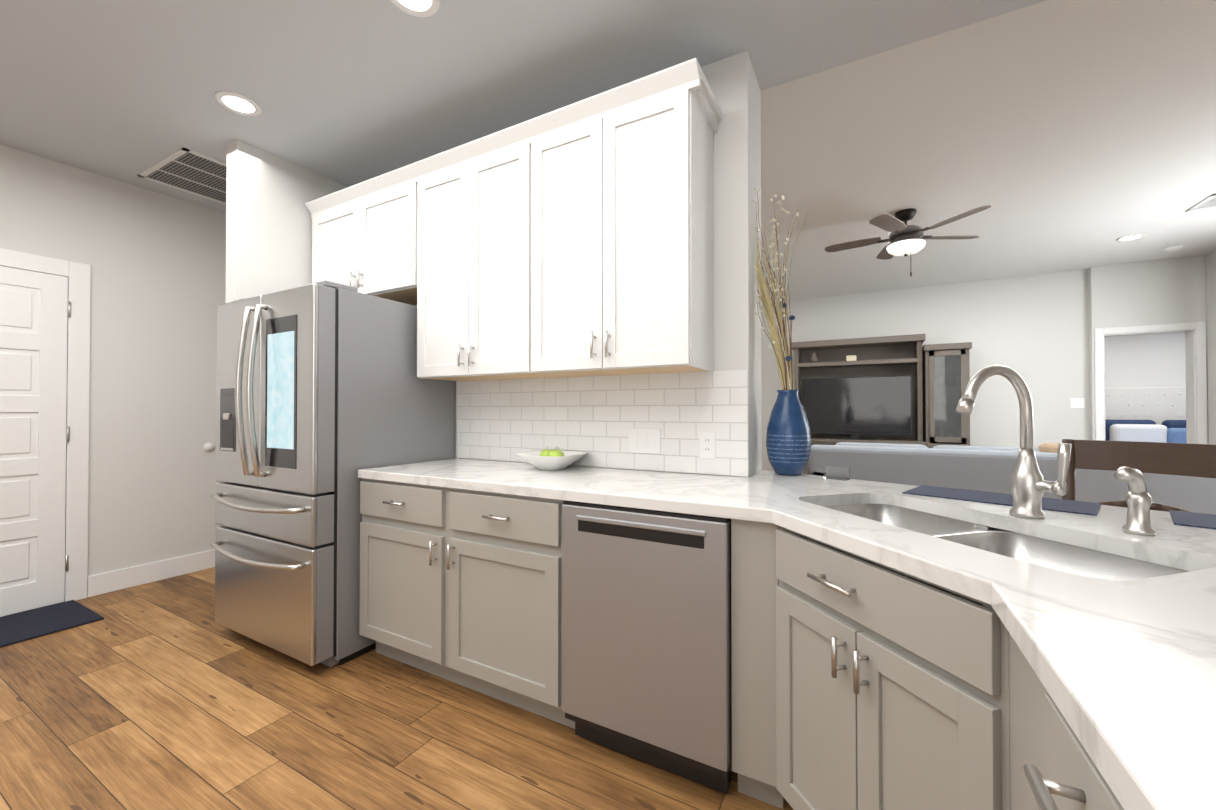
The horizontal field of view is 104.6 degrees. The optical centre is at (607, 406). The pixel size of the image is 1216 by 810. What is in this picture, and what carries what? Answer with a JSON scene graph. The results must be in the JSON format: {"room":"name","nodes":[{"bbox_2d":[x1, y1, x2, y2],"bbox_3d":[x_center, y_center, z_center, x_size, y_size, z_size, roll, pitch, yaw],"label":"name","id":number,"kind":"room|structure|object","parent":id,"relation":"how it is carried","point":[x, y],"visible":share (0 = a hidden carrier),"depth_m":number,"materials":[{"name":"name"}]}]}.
{"room":"kitchen","nodes":[
{"label":"kitchen","id":0,"kind":"room"},
{"bbox_2d":[0,144,225,616],"bbox_3d":[-4.339,-0.160,1.328,0.120,2.740,6.730,0,-1,29],"label":"wall","id":1,"kind":"structure","parent":0,"point":[156,261],"depth_m":3.23,"materials":[{"name":"grey paint"}]},
{"bbox_2d":[0,266,70,616],"bbox_3d":[-3.570,0.200,2.574,0.027,2.020,0.834,0,-1,29],"label":"door","id":2,"kind":"structure","parent":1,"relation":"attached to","point":[35,310],"depth_m":2.81,"materials":[{"name":"white wood"}]},
{"bbox_2d":[0,248,90,601],"bbox_3d":[-3.579,0.154,2.571,0.018,2.135,1.015,0,-1,29],"label":"door frame","id":3,"kind":"structure","parent":1,"relation":"attached to","point":[78,275],"depth_m":2.96,"materials":[{"name":"white wood"}]},
{"bbox_2d":[87,549,214,596],"bbox_3d":[-3.104,1.163,3.434,0.014,0.135,0.968,0,-1,29],"label":"baseboard","id":4,"kind":"structure","parent":1,"relation":"attached to","point":[111,581],"depth_m":3.25,"materials":[{"name":"white wood"}]},
{"bbox_2d":[203,443,214,451],"bbox_3d":[-3.035,0.311,3.571,0.012,0.070,0.070,0,-1,29],"label":"bumper cover","id":5,"kind":"object","parent":1,"relation":"attached to","point":[208,447],"visible":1,"depth_m":3.57,"materials":[{"name":"white plastic"}]},
{"bbox_2d":[226,139,346,302],"bbox_3d":[-1.989,-0.144,3.000,0.120,2.740,0.719,0,-1,29],"label":"wall","id":6,"kind":"structure","parent":0,"point":[268,231],"depth_m":2.80,"materials":[{"name":"grey paint"}]},
{"bbox_2d":[0,567,792,809],"bbox_3d":[2.540,1.267,3.088,10.650,0.080,16.600,0,-1,29],"label":"floor","id":7,"kind":"structure","parent":0,"point":[167,694],"depth_m":1.73,"materials":[{"name":"brown wood"}]},
{"bbox_2d":[0,600,103,647],"bbox_3d":[-3.333,1.215,2.435,0.530,0.012,0.880,0,-1,29],"label":"rug","id":8,"kind":"object","parent":7,"relation":"on","point":[33,624],"visible":0.98,"depth_m":2.64,"materials":[{"name":"blue fabric"}]},
{"bbox_2d":[210,280,454,666],"bbox_3d":[-1.530,0.324,2.631,0.909,1.798,0.911,0,-1,29],"label":"refrigerator","id":9,"kind":"object","parent":7,"relation":"on","point":[324,393],"visible":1,"depth_m":2.25,"materials":[{"name":"silver metal"}]},
{"bbox_2d":[359,478,574,728],"bbox_3d":[-0.541,0.781,2.228,1.172,0.876,0.664,0,-1,29],"label":"base cabinet","id":10,"kind":"object","parent":7,"relation":"on","point":[462,587],"visible":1,"depth_m":1.92,"materials":[{"name":"grey wood"}]},
{"bbox_2d":[562,500,731,793],"bbox_3d":[0.243,0.772,1.807,0.590,0.861,0.634,0,-1,29],"label":"dishwasher","id":11,"kind":"object","parent":7,"relation":"on","point":[646,643],"visible":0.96,"depth_m":1.51,"materials":[{"name":"silver metal"}]},
{"bbox_2d":[731,519,1009,809],"bbox_3d":[0.751,0.772,1.300,0.774,0.876,1.022,0,-1,29],"label":"base cabinet","id":12,"kind":"object","parent":7,"relation":"on","point":[858,684],"visible":0.94,"depth_m":1.05,"materials":[{"name":"grey wood"}]},
{"bbox_2d":[792,334,971,474],"bbox_3d":[3.457,0.185,6.090,1.990,2.140,0.500,0,-1,29],"label":"entertainment center","id":13,"kind":"object","parent":7,"relation":"on","point":[863,390],"visible":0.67,"depth_m":6.06,"materials":[{"name":"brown wood"}]},
{"bbox_2d":[808,442,1215,514],"bbox_3d":[3.571,0.776,4.563,2.850,0.930,1.650,0,-1,29],"label":"sectional sofa","id":14,"kind":"object","parent":7,"relation":"on","point":[984,468],"visible":0.31,"depth_m":3.92,"materials":[{"name":"grey fabric"}]},
{"bbox_2d":[1009,633,1024,809],"bbox_3d":[0.859,0.765,0.519,0.628,0.876,0.250,0,-1,29],"label":"base cabinet","id":15,"kind":"object","parent":7,"relation":"on","point":[1016,657],"depth_m":0.73,"materials":[{"name":"grey wood"}]},
{"bbox_2d":[1025,658,1123,809],"bbox_3d":[0.662,0.762,0.159,0.628,0.876,0.570,0,-1,29],"label":"base cabinet","id":16,"kind":"object","parent":7,"relation":"on","point":[1053,766],"depth_m":0.51,"materials":[{"name":"grey wood"}]},
{"bbox_2d":[358,458,1215,809],"bbox_3d":[0.043,0.311,0.979,3.400,0.038,2.890,0,-1,29],"label":"countertop","id":17,"kind":"structure","parent":16,"relation":"on","point":[1124,670],"depth_m":0.78,"materials":[{"name":"stone"}]},
{"bbox_2d":[513,446,588,470],"bbox_3d":[-0.274,0.249,2.276,0.320,0.110,0.320,0,-1,29],"label":"fruit bowl","id":18,"kind":"object","parent":17,"relation":"on","point":[550,460],"visible":1,"depth_m":2.21,"materials":[{"name":"white ceramic"}]},
{"bbox_2d":[752,188,810,475],"bbox_3d":[0.776,-0.335,2.082,0.227,1.275,0.222,0,-1,29],"label":"vase","id":19,"kind":"object","parent":17,"relation":"on","point":[788,440],"visible":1,"depth_m":2.06,"materials":[{"name":"blue ceramic"}]},
{"bbox_2d":[824,466,849,480],"bbox_3d":[0.947,0.276,1.945,0.036,0.050,0.090,0,-1,-42],"label":"card holder","id":20,"kind":"object","parent":17,"relation":"on","point":[837,473],"visible":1,"depth_m":1.94,"materials":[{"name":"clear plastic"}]},
{"bbox_2d":[800,503,1189,605],"bbox_3d":[0.886,0.433,1.201,0.396,0.200,0.816,0,-1,-16],"label":"undermount sink","id":21,"kind":"object","parent":17,"relation":"in","point":[1069,558],"visible":0.1,"depth_m":1.21,"materials":[{"name":"silver metal"}]},
{"bbox_2d":[902,485,1100,515],"bbox_3d":[1.244,0.295,1.508,0.230,0.004,0.460,0,-1,-42],"label":"placemat","id":22,"kind":"object","parent":17,"relation":"on","point":[1072,506],"visible":0.93,"depth_m":1.48,"materials":[{"name":"blue fabric"}]},
{"bbox_2d":[956,365,1071,519],"bbox_3d":[1.042,0.093,1.221,0.248,0.404,0.211,0,-1,29],"label":"faucet","id":23,"kind":"object","parent":17,"relation":"on","point":[1030,485],"visible":1,"depth_m":1.23,"materials":[{"name":"silver metal"}]},
{"bbox_2d":[1114,466,1155,535],"bbox_3d":[1.206,0.215,1.078,0.078,0.156,0.078,0,-1,29],"label":"sprayer","id":24,"kind":"object","parent":17,"relation":"on","point":[1138,500],"visible":1,"depth_m":1.07,"materials":[{"name":"silver metal"}]},
{"bbox_2d":[1169,510,1215,529],"bbox_3d":[1.642,0.291,1.069,0.230,0.004,0.460,0,-1,-42],"label":"placemat","id":25,"kind":"object","parent":17,"relation":"on","point":[1197,520],"visible":1,"depth_m":1.20,"materials":[{"name":"blue fabric"}]},
{"bbox_2d":[1062,439,1215,512],"bbox_3d":[1.903,0.675,1.693,0.521,1.078,0.460,0,-1,-35],"label":"counter stool","id":26,"kind":"object","parent":7,"relation":"on","point":[1187,459],"visible":0.33,"depth_m":1.84,"materials":[{"name":"brown wood"}]},
{"bbox_2d":[1105,387,1186,442],"bbox_3d":[8.520,0.470,6.687,1.900,1.580,2.150,0,-1,29],"label":"bed","id":27,"kind":"object","parent":7,"relation":"on","point":[1147,414],"visible":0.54,"depth_m":7.56,"materials":[{"name":"white fabric"}]},
{"bbox_2d":[0,0,1046,213],"bbox_3d":[-1.038,-1.617,-0.532,7.710,0.140,6.610,0,-1,29],"label":"ceiling","id":28,"kind":"structure","parent":0,"point":[347,93],"depth_m":2.07,"materials":[{"name":"white paint"}]},
{"bbox_2d":[137,147,226,203],"bbox_3d":[-2.657,-1.509,3.145,0.680,0.007,0.530,0,-1,29],"label":"ceiling vent","id":29,"kind":"object","parent":28,"relation":"in","point":[190,171],"visible":0.58,"depth_m":3.06,"materials":[{"name":"white metal"}]},
{"bbox_2d":[214,91,261,116],"bbox_3d":[-1.856,-1.517,2.359,0.190,0.004,0.190,0,-1,29],"label":"recessed light","id":30,"kind":"object","parent":28,"relation":"in","point":[237,103],"visible":1,"depth_m":2.35,"materials":[{"name":"white plastic"}]},
{"bbox_2d":[390,0,439,16],"bbox_3d":[-0.724,-1.523,1.741,0.190,0.004,0.190,0,-1,29],"label":"recessed light","id":31,"kind":"object","parent":28,"relation":"in","point":[422,8],"visible":1,"depth_m":1.79,"materials":[{"name":"white plastic"}]},
{"bbox_2d":[414,50,761,477],"bbox_3d":[-1.066,-0.173,3.072,3.950,2.800,0.290,0,-1,29],"label":"wall","id":32,"kind":"structure","parent":0,"point":[732,81],"depth_m":2.05,"materials":[{"name":"grey paint"}]},
{"bbox_2d":[309,162,416,302],"bbox_3d":[-1.385,-0.964,2.902,0.980,0.638,0.322,0,-1,29],"label":"upper cabinet","id":33,"kind":"object","parent":32,"relation":"attached to","point":[364,236],"depth_m":2.72,"materials":[{"name":"white wood"}]},
{"bbox_2d":[405,118,552,380],"bbox_3d":[-0.618,-0.719,2.480,0.897,1.136,0.322,0,-1,29],"label":"upper cabinet","id":34,"kind":"object","parent":32,"relation":"attached to","point":[476,295],"depth_m":2.31,"materials":[{"name":"white wood"}]},
{"bbox_2d":[457,370,747,476],"bbox_3d":[-0.151,0.076,2.399,1.699,0.455,0.008,0,-1,29],"label":"tile backsplash","id":35,"kind":"structure","parent":32,"relation":"attached to","point":[596,417],"depth_m":2.30,"materials":[{"name":"white tile"}]},
{"bbox_2d":[628,428,659,453],"bbox_3d":[0.170,0.164,2.213,0.165,0.118,0.008,0,-1,29],"label":"switch plate","id":36,"kind":"object","parent":35,"relation":"attached to","point":[644,440],"visible":1,"depth_m":2.21,"materials":[{"name":"white plastic"}]},
{"bbox_2d":[699,432,715,458],"bbox_3d":[0.438,0.172,2.067,0.075,0.118,0.007,0,-1,29],"label":"electrical outlet plate","id":37,"kind":"object","parent":35,"relation":"attached to","point":[707,445],"visible":1,"depth_m":2.06,"materials":[{"name":"white plastic"}]},
{"bbox_2d":[541,62,716,377],"bbox_3d":[0.026,-0.722,2.128,0.827,1.136,0.322,0,-1,29],"label":"upper cabinet","id":38,"kind":"object","parent":32,"relation":"attached to","point":[575,239],"depth_m":1.94,"materials":[{"name":"white wood"}]},
{"bbox_2d":[761,255,1207,470],"bbox_3d":[3.777,-0.144,6.231,5.520,2.800,0.200,0,-1,29],"label":"wall","id":39,"kind":"structure","parent":0,"point":[1035,333],"depth_m":5.57,"materials":[{"name":"grey paint"}]},
{"bbox_2d":[1070,398,1084,407],"bbox_3d":[5.345,-0.035,5.345,0.120,0.115,0.006,0,-1,29],"label":"switch plate","id":40,"kind":"object","parent":39,"relation":"attached to","point":[1077,402],"visible":1,"depth_m":5.34,"materials":[{"name":"white plastic"}]},
{"bbox_2d":[1094,322,1206,443],"bbox_3d":[5.808,0.190,5.074,0.830,2.110,0.156,0,-1,29],"label":"door frame","id":41,"kind":"structure","parent":39,"relation":"attached to","point":[1196,395],"depth_m":4.93,"materials":[{"name":"white wood"}]},
{"bbox_2d":[761,0,1215,303],"bbox_3d":[2.619,-1.624,4.125,5.760,0.120,5.070,0,-1,29],"label":"ceiling","id":42,"kind":"structure","parent":0,"point":[1063,135],"depth_m":2.88,"materials":[{"name":"white paint"}]},
{"bbox_2d":[825,205,990,275],"bbox_3d":[2.373,-1.302,3.818,1.120,0.530,1.147,0,-1,29],"label":"ceiling fan","id":43,"kind":"object","parent":42,"relation":"hanging from","point":[904,239],"visible":1,"depth_m":3.73,"materials":[{"name":"brown metal"}]},
{"bbox_2d":[1116,234,1145,241],"bbox_3d":[4.836,-1.559,4.343,0.190,0.004,0.190,0,-1,29],"label":"recessed light","id":44,"kind":"object","parent":42,"relation":"in","point":[1130,237],"visible":1,"depth_m":4.34,"materials":[{"name":"white"}]},
{"bbox_2d":[1164,245,1182,251],"bbox_3d":[5.529,-1.542,4.591,0.120,0.034,0.120,0,-1,29],"label":"smoke detector","id":45,"kind":"object","parent":42,"relation":"attached to","point":[1173,248],"visible":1,"depth_m":4.57,"materials":[{"name":"white plastic"}]},
{"bbox_2d":[1185,193,1215,211],"bbox_3d":[4.686,-1.566,3.548,0.300,0.006,0.340,0,-1,29],"label":"ceiling vent","id":46,"kind":"object","parent":42,"relation":"in","point":[1208,202],"visible":0.98,"depth_m":3.64,"materials":[{"name":"white metal"}]},
{"bbox_2d":[1104,333,1185,387],"bbox_3d":[8.448,-0.097,8.019,4.200,2.740,0.100,0,-1,29],"label":"wall","id":47,"kind":"structure","parent":0,"point":[1154,360],"depth_m":7.72,"materials":[{"name":"paint"}]},
{"bbox_2d":[1206,250,1215,444],"bbox_3d":[3.513,-0.203,-0.132,0.120,2.800,11.460,0,-1,29],"label":"wall","id":48,"kind":"structure","parent":0,"point":[1211,318],"depth_m":4.76,"materials":[{"name":"grey paint"}]}
]}

